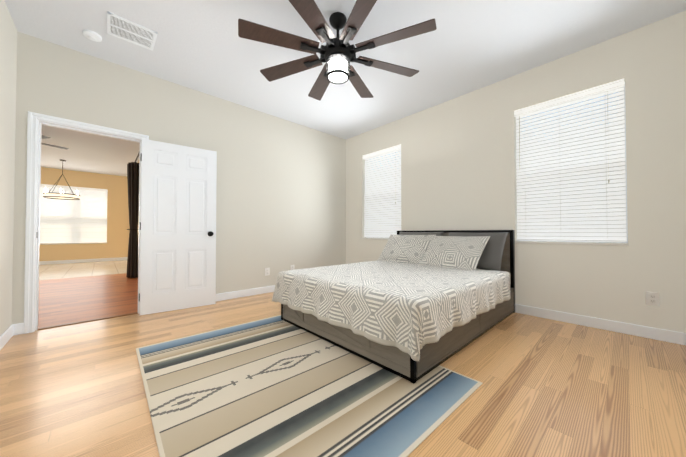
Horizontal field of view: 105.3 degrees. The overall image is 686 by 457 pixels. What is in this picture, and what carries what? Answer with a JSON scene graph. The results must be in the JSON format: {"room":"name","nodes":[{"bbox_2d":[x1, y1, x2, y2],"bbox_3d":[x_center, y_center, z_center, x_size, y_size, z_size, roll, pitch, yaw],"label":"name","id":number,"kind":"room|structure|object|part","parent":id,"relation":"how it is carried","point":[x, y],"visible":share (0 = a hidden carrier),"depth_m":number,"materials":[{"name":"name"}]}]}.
{"room":"bedroom","nodes":[
{"label":"bedroom","id":0,"kind":"room"},
{"bbox_2d":[0,0,16,335],"bbox_3d":[-1.659,-0.459,0.814,0.140,2.850,4.310,1,-1,-43],"label":"wall","id":1,"kind":"structure","parent":0,"point":[8,51],"depth_m":2.25,"materials":[{"name":"paint"}]},
{"bbox_2d":[0,324,13,349],"bbox_3d":[-1.602,0.915,0.845,0.014,0.105,4.310,1,-1,-43],"label":"baseboard","id":2,"kind":"structure","parent":1,"relation":"attached to","point":[6,336],"depth_m":2.25,"materials":[{"name":"white wood"}]},
{"bbox_2d":[39,167,129,260],"bbox_3d":[-8.796,-0.372,8.012,3.520,2.900,0.150,1,-1,-43],"label":"wall","id":3,"kind":"structure","parent":0,"point":[118,226],"depth_m":8.65,"materials":[{"name":"paint"}]},
{"bbox_2d":[40,243,99,244],"bbox_3d":[-8.573,0.474,8.177,1.810,0.025,0.150,1,-1,-43],"label":"window sill","id":4,"kind":"structure","parent":3,"relation":"attached to","point":[72,243],"depth_m":8.21,"materials":[{"name":"white wood"}]},
{"bbox_2d":[40,184,106,243],"bbox_3d":[-8.552,-0.430,8.169,1.780,1.773,0.072,1,-1,-43],"label":"blinds","id":5,"kind":"object","parent":3,"relation":"attached to","point":[83,219],"visible":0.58,"depth_m":8.25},
{"bbox_2d":[39,257,127,264],"bbox_3d":[-8.741,1.025,7.930,3.520,0.105,0.014,1,-1,-43],"label":"baseboard","id":6,"kind":"structure","parent":3,"relation":"attached to","point":[80,260],"depth_m":8.32,"materials":[{"name":"white wood"}]},
{"bbox_2d":[41,125,139,176],"bbox_3d":[-6.167,-1.916,5.183,3.820,0.100,7.910,1,-1,-43],"label":"ceiling","id":7,"kind":"structure","parent":0,"point":[87,152],"depth_m":6.37,"materials":[{"name":"white paint"}]},
{"bbox_2d":[41,135,68,149],"bbox_3d":[-6.045,-1.736,4.878,1.292,0.270,1.242,1,-1,-43],"label":"fan","id":8,"kind":"object","parent":7,"relation":"hanging from","point":[43,137],"visible":0.08,"depth_m":5.21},
{"bbox_2d":[43,159,79,199],"bbox_3d":[-7.511,-1.319,7.015,0.684,1.035,0.694,1,-1,-43],"label":"chandelier","id":9,"kind":"object","parent":7,"relation":"hanging from","point":[61,196],"visible":1,"depth_m":6.95,"materials":[{"name":"grey metal"}]},
{"bbox_2d":[12,31,345,323],"bbox_3d":[-1.531,-0.410,3.958,4.590,2.850,0.140,1,-1,-43],"label":"wall","id":10,"kind":"structure","parent":0,"point":[280,194],"depth_m":3.76,"materials":[{"name":"paint"}]},
{"bbox_2d":[13,323,23,335],"bbox_3d":[-3.035,0.940,2.445,0.075,0.105,0.014,1,-1,-43],"label":"baseboard","id":11,"kind":"structure","parent":10,"relation":"attached to","point":[18,328],"depth_m":2.44,"materials":[{"name":"white wood"}]},
{"bbox_2d":[24,111,148,333],"bbox_3d":[-2.713,-0.058,2.852,0.936,2.113,0.160,1,-1,-43],"label":"door frame","id":12,"kind":"structure","parent":10,"relation":"attached to","point":[30,222],"depth_m":2.53,"materials":[{"name":"white wood"}]},
{"bbox_2d":[140,139,216,314],"bbox_3d":[-2.014,-0.018,3.260,0.795,2.030,0.035,1,-1,-38],"label":"door leaf","id":13,"kind":"structure","parent":10,"relation":"in","point":[180,241],"depth_m":3.23,"materials":[{"name":"white wood"}]},
{"bbox_2d":[152,150,213,292],"bbox_3d":[-1.969,-0.083,3.296,0.684,1.694,0.159,1,-1,-38],"label":"panels","id":14,"kind":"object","parent":13,"relation":"attached to","point":[164,221],"depth_m":3.21,"materials":[{"name":"white wood"}]},
{"bbox_2d":[216,285,274,300],"bbox_3d":[-1.131,0.967,4.200,3.245,0.105,0.014,1,-1,-43],"label":"baseboard","id":15,"kind":"structure","parent":10,"relation":"attached to","point":[241,293],"depth_m":3.89,"materials":[{"name":"white wood"}]},
{"bbox_2d":[265,268,269,275],"bbox_3d":[-1.197,0.683,4.147,0.082,0.120,0.008,1,-1,-43],"label":"electrical outlet","id":16,"kind":"object","parent":10,"relation":"attached to","point":[267,271],"visible":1,"depth_m":4.14,"materials":[{"name":"white plastic"}]},
{"bbox_2d":[0,292,685,456],"bbox_3d":[0.001,1.039,2.273,4.590,0.100,4.520,1,-1,-43],"label":"floor","id":17,"kind":"structure","parent":0,"point":[550,388],"depth_m":1.58,"materials":[{"name":"brown wood"}]},
{"bbox_2d":[37,312,137,329],"bbox_3d":[-2.722,0.995,2.845,0.800,0.007,0.060,1,-1,-43],"label":"threshold","id":18,"kind":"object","parent":17,"relation":"on","point":[86,320],"depth_m":2.82,"materials":[{"name":"brown wood"}]},
{"bbox_2d":[136,315,482,456],"bbox_3d":[-0.407,0.980,1.898,1.600,0.007,2.080,1,-1,-42],"label":"rug","id":19,"kind":"object","parent":17,"relation":"on","point":[275,386],"visible":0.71,"depth_m":1.50,"materials":[{"name":"beige fabric"}]},
{"bbox_2d":[272,230,514,383],"bbox_3d":[0.649,0.503,2.954,2.267,0.976,1.845,1,-1,-43],"label":"bed","id":20,"kind":"object","parent":17,"relation":"on","point":[413,307],"visible":1,"depth_m":2.24,"materials":[{"name":"beige fabric"}]},
{"bbox_2d":[272,261,510,360],"bbox_3d":[0.509,0.627,2.823,1.887,0.351,1.847,1,-1,-43],"label":"duvet","id":21,"kind":"object","parent":20,"relation":"on","point":[409,307],"depth_m":2.09,"materials":[{"name":"grey fabric"}]},
{"bbox_2d":[399,232,442,235],"bbox_3d":[1.084,0.273,3.855,0.720,0.500,0.177,-1,-27,45],"label":"pillow","id":22,"kind":"object","parent":20,"relation":"on","point":[401,233],"depth_m":3.83,"materials":[{"name":"grey fabric"}]},
{"bbox_3d":[1.462,0.334,3.706,0.036,0.555,1.574,1,-1,-43],"label":"head panel","id":23,"kind":"part","parent":20,"relation":"part of","materials":[{"name":"grey fabric"}]},
{"bbox_2d":[449,232,507,270],"bbox_3d":[1.610,0.267,3.265,0.177,0.500,0.720,35,-22,-34],"label":"pillow","id":24,"kind":"object","parent":20,"relation":"on","point":[490,259],"depth_m":3.05,"materials":[{"name":"grey fabric"}]},
{"bbox_2d":[4,0,685,139],"bbox_3d":[-0.023,-1.910,2.345,4.590,0.100,4.590,1,-1,-43],"label":"ceiling","id":25,"kind":"structure","parent":0,"point":[466,47],"depth_m":2.63,"materials":[{"name":"white paint"}]},
{"bbox_2d":[83,29,101,41],"bbox_3d":[-2.401,-1.837,2.512,0.136,0.040,0.136,1,-1,-43],"label":"smoke detector","id":26,"kind":"object","parent":25,"relation":"attached to","point":[92,35],"visible":1,"depth_m":2.49,"materials":[{"name":"white plastic"}]},
{"bbox_2d":[107,11,157,50],"bbox_3d":[-1.997,-1.853,2.483,0.355,0.010,0.320,1,-1,-43],"label":"ceiling vent","id":27,"kind":"object","parent":25,"relation":"in","point":[128,31],"visible":1,"depth_m":2.47,"materials":[{"name":"white metal"}]},
{"bbox_2d":[238,0,436,100],"bbox_3d":[-0.045,-1.594,2.320,1.572,0.531,1.572,1,-1,-43],"label":"fan","id":28,"kind":"object","parent":25,"relation":"hanging from","point":[337,55],"visible":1,"depth_m":2.20,"materials":[{"name":"brown wood"}]},
{"bbox_3d":[-0.045,-1.401,2.317,0.164,0.129,0.164,1,-1,-43],"label":"bulb","id":29,"kind":"part","parent":28,"relation":"part of","materials":[{"name":"white glass"}]},
{"bbox_2d":[346,11,685,332],"bbox_3d":[1.591,-0.412,3.810,0.200,2.850,4.310,1,-1,-43],"label":"wall","id":30,"kind":"structure","parent":0,"point":[458,163],"depth_m":2.78,"materials":[{"name":"paint"}]},
{"bbox_2d":[362,238,388,239],"bbox_3d":[0.706,0.186,4.695,0.139,0.026,0.893,1,-1,-43],"label":"window sill","id":31,"kind":"structure","parent":30,"relation":"attached to","point":[377,238],"depth_m":4.67,"materials":[{"name":"white wood"}]},
{"bbox_2d":[363,144,400,237],"bbox_3d":[0.699,-0.617,4.700,0.074,1.564,0.877,1,-1,-43],"label":"window blind","id":32,"kind":"object","parent":30,"relation":"attached to","point":[382,214],"visible":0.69,"depth_m":4.69,"materials":[{"name":"white plastic"}]},
{"bbox_2d":[364,159,395,203],"bbox_3d":[0.648,-0.866,4.700,0.014,0.915,0.720,1,-1,-43],"label":"wand","id":33,"kind":"object","parent":32,"relation":"hanging from","point":[364,181],"visible":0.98,"depth_m":4.96,"materials":[{"name":"beige plastic"}]},
{"bbox_2d":[515,241,628,245],"bbox_3d":[2.414,0.157,2.842,0.139,0.026,0.923,1,-1,-43],"label":"window sill","id":34,"kind":"structure","parent":30,"relation":"attached to","point":[581,243],"depth_m":2.73,"materials":[{"name":"white wood"}]},
{"bbox_2d":[517,87,627,242],"bbox_3d":[2.476,-0.641,2.912,0.060,1.580,0.915,1,-1,-43],"label":"window","id":35,"kind":"structure","parent":30,"relation":"in","point":[624,107],"depth_m":2.57,"materials":[{"name":"white"}]},
{"bbox_2d":[514,79,626,241],"bbox_3d":[2.406,-0.646,2.848,0.074,1.564,0.907,1,-1,-43],"label":"window blind","id":36,"kind":"object","parent":35,"relation":"attached to","point":[571,170],"visible":0.92,"depth_m":2.79,"materials":[{"name":"white plastic"}]},
{"bbox_2d":[524,115,525,213],"bbox_3d":[2.159,-0.606,3.104,0.002,1.493,0.002,1,-1,-43],"label":"cord","id":37,"kind":"object","parent":36,"relation":"hanging from","point":[524,115],"depth_m":3.10,"materials":[{"name":"white fabric"}]},
{"bbox_2d":[559,121,560,221],"bbox_3d":[2.376,-0.610,2.868,0.002,1.493,0.002,1,-1,-43],"label":"cord","id":38,"kind":"object","parent":36,"relation":"hanging from","point":[559,144],"depth_m":2.87,"materials":[{"name":"white fabric"}]},
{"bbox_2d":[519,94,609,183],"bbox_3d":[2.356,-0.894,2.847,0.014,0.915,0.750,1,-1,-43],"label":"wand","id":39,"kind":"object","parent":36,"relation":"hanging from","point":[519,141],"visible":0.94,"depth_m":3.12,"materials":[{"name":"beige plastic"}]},
{"bbox_2d":[605,112,606,197],"bbox_3d":[2.618,-0.614,2.606,0.002,1.493,0.002,1,-1,-43],"label":"cord","id":40,"kind":"object","parent":36,"relation":"hanging from","point":[605,112],"depth_m":2.61,"materials":[{"name":"white fabric"}]},
{"bbox_2d":[515,304,685,344],"bbox_3d":[1.513,0.959,3.716,0.014,0.105,4.310,1,-1,-43],"label":"baseboard","id":41,"kind":"structure","parent":30,"relation":"attached to","point":[675,337],"depth_m":2.55,"materials":[{"name":"white wood"}]},
{"bbox_2d":[646,291,659,305],"bbox_3d":[2.778,0.630,2.351,0.008,0.120,0.082,1,-1,-43],"label":"electrical outlet","id":42,"kind":"object","parent":30,"relation":"attached to","point":[653,298],"visible":1,"depth_m":2.35,"materials":[{"name":"white plastic"}]},
{"bbox_3d":[-4.767,-0.398,6.348,0.150,2.900,7.760,1,-1,-43],"label":"wall","id":43,"kind":"structure","parent":0,"visible":0},
{"bbox_2d":[126,151,139,277],"bbox_3d":[-4.590,-0.191,5.799,0.330,2.445,3.800,1,-1,-43],"label":"curtain","id":44,"kind":"object","parent":43,"relation":"attached to","point":[133,200],"visible":0.96,"depth_m":5.51,"materials":[{"name":"black fabric"}]},
{"label":"outside","id":45,"kind":"structure","parent":0,"visible":0},
{"bbox_2d":[39,260,126,279],"bbox_3d":[-7.458,1.105,6.537,3.520,0.101,3.800,1,-1,-43],"label":"floor","id":46,"kind":"structure","parent":45,"point":[60,271],"depth_m":6.76,"materials":[{"name":"beige tile"}]},
{"bbox_2d":[38,273,137,327],"bbox_3d":[-4.804,1.061,3.658,3.520,0.100,4.030,1,-1,-43],"label":"floor","id":47,"kind":"structure","parent":45,"point":[67,300],"depth_m":3.79,"materials":[{"name":"brown wood"}]}
]}

